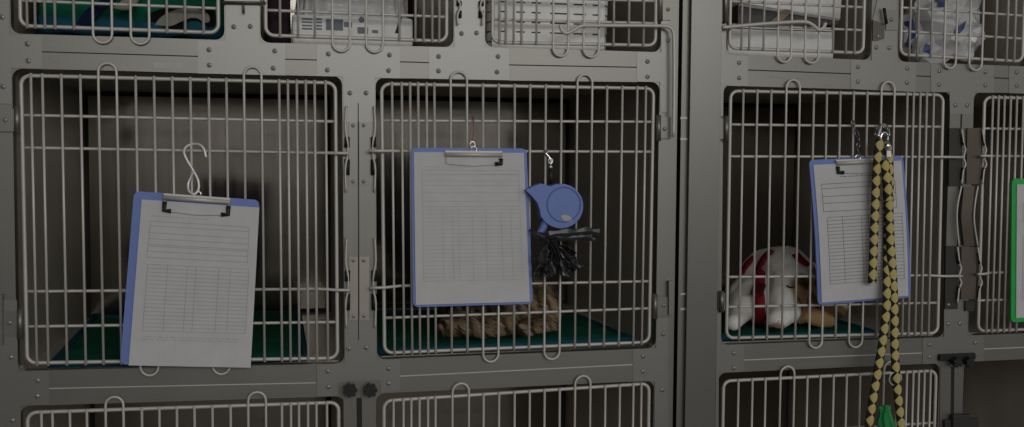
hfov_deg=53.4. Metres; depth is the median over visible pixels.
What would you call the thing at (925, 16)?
clear bag
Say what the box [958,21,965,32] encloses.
print
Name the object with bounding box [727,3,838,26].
plastic tray
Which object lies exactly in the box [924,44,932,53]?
print
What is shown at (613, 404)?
cage
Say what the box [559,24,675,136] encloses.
rod
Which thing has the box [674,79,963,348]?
cage
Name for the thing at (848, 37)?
cage
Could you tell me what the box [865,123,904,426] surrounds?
leash
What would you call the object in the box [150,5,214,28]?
print
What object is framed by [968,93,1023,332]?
cage
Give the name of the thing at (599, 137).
cage
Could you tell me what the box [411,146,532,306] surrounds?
clipboard
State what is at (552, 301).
cat
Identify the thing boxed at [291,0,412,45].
package
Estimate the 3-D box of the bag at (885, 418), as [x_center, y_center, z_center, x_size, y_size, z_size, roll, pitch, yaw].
[0.809,0.452,2.193,0.050,0.081,0.017,0,3,-13]
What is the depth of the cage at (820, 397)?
2.66 m
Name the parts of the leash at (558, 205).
handle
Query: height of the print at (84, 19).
0.064 m
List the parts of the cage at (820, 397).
panel, ceiling panel, panel, door, panel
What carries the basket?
in the cage at (619, 11)
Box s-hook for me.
[183,143,206,194]
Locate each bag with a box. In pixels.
[877,404,895,426]
[898,0,985,62]
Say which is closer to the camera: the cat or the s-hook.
the s-hook
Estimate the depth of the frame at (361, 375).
1.98 m
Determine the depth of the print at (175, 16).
1.92 m
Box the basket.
[485,0,607,50]
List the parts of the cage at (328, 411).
panel, panel, panel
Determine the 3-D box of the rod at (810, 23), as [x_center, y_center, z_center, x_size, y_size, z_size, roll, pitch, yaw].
[0.551,-0.395,2.133,0.240,0.026,0.008,0,3,-13]
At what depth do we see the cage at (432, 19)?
1.98 m
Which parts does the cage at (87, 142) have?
panel, ceiling panel, floor panel, panel, panel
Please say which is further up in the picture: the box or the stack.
the stack
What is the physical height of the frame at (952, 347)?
1.985 m
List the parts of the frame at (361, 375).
joint plate, joint plate, joint plate, post, post, knob, strike plate, strike plate, joint plate, joint plate, strike plate, strike plate, post, post, knob, joint plate, joint plate, joint plate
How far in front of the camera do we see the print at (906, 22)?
2.34 m
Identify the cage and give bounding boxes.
[13,0,219,44]
[15,62,349,376]
[23,391,343,426]
[260,0,451,52]
[368,71,655,362]
[376,375,650,426]
[486,0,657,57]
[673,329,936,426]
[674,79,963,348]
[678,0,865,82]
[898,0,1023,70]
[962,359,1023,426]
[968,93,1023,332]
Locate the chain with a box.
[851,120,860,157]
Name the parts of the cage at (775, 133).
panel, panel, ceiling panel, floor panel, panel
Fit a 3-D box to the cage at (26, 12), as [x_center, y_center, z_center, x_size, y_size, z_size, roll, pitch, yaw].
[-0.795,-0.538,2.199,0.382,0.419,0.713,0,3,-13]
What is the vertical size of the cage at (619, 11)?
0.422 m
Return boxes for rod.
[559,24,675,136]
[722,20,826,31]
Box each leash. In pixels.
[525,149,582,239]
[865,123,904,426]
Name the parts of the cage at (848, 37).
floor panel, panel, door, panel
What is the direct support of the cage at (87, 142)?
in the frame at (361, 375)
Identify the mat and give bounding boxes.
[47,310,306,367]
[377,309,631,355]
[721,311,874,341]
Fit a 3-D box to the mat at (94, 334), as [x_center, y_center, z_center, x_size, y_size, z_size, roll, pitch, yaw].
[-0.715,0.269,2.253,0.507,0.020,0.603,0,3,-13]
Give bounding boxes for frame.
[0,0,678,426]
[715,0,1023,426]
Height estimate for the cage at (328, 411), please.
0.546 m
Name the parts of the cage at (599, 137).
panel, floor panel, ceiling panel, panel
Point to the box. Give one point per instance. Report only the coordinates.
(756, 37)
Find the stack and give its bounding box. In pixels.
[728,0,840,18]
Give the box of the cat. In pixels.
[437,272,562,338]
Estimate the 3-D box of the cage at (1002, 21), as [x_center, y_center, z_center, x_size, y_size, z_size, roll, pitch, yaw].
[0.930,-0.545,2.584,0.343,0.422,0.713,0,3,-13]
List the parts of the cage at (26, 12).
panel, panel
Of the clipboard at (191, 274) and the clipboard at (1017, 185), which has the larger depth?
the clipboard at (1017, 185)
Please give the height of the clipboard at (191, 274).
0.336 m
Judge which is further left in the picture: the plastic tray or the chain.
the plastic tray
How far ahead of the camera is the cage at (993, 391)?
2.94 m
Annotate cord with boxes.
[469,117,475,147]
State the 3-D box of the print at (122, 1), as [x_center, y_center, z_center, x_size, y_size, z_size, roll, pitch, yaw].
[-0.722,-0.397,1.905,0.050,0.033,0.006,0,3,-13]
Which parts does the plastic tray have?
card strip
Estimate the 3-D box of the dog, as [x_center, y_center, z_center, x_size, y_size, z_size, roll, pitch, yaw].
[0.652,0.166,2.414,0.259,0.181,0.505,2,4,28]
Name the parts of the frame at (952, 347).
joint plate, joint plate, joint plate, post, latch plate, joint plate, post, latch plate, knob, post, joint plate, post, latch plate, knob, latch plate, latch plate, joint plate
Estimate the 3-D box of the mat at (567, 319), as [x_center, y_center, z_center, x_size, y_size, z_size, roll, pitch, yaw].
[-0.054,0.262,2.364,0.565,0.020,0.532,0,3,-13]
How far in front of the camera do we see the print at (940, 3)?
2.31 m
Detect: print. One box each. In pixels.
[76,0,115,25]
[113,0,138,9]
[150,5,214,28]
[155,9,209,25]
[302,16,377,33]
[904,20,915,48]
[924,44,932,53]
[937,0,947,6]
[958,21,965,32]
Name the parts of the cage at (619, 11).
panel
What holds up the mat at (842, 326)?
in the cage at (775, 133)
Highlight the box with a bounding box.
[726,27,832,58]
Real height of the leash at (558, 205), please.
0.184 m
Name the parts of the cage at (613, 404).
panel, panel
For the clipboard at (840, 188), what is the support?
hanging from the cage at (775, 133)
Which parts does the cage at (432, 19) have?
panel, panel, panel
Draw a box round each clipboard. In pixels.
[120,190,258,367]
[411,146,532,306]
[809,154,909,304]
[1010,179,1023,321]
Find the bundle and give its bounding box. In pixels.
[529,226,599,280]
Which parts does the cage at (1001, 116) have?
floor panel, ceiling panel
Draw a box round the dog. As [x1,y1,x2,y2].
[728,246,852,330]

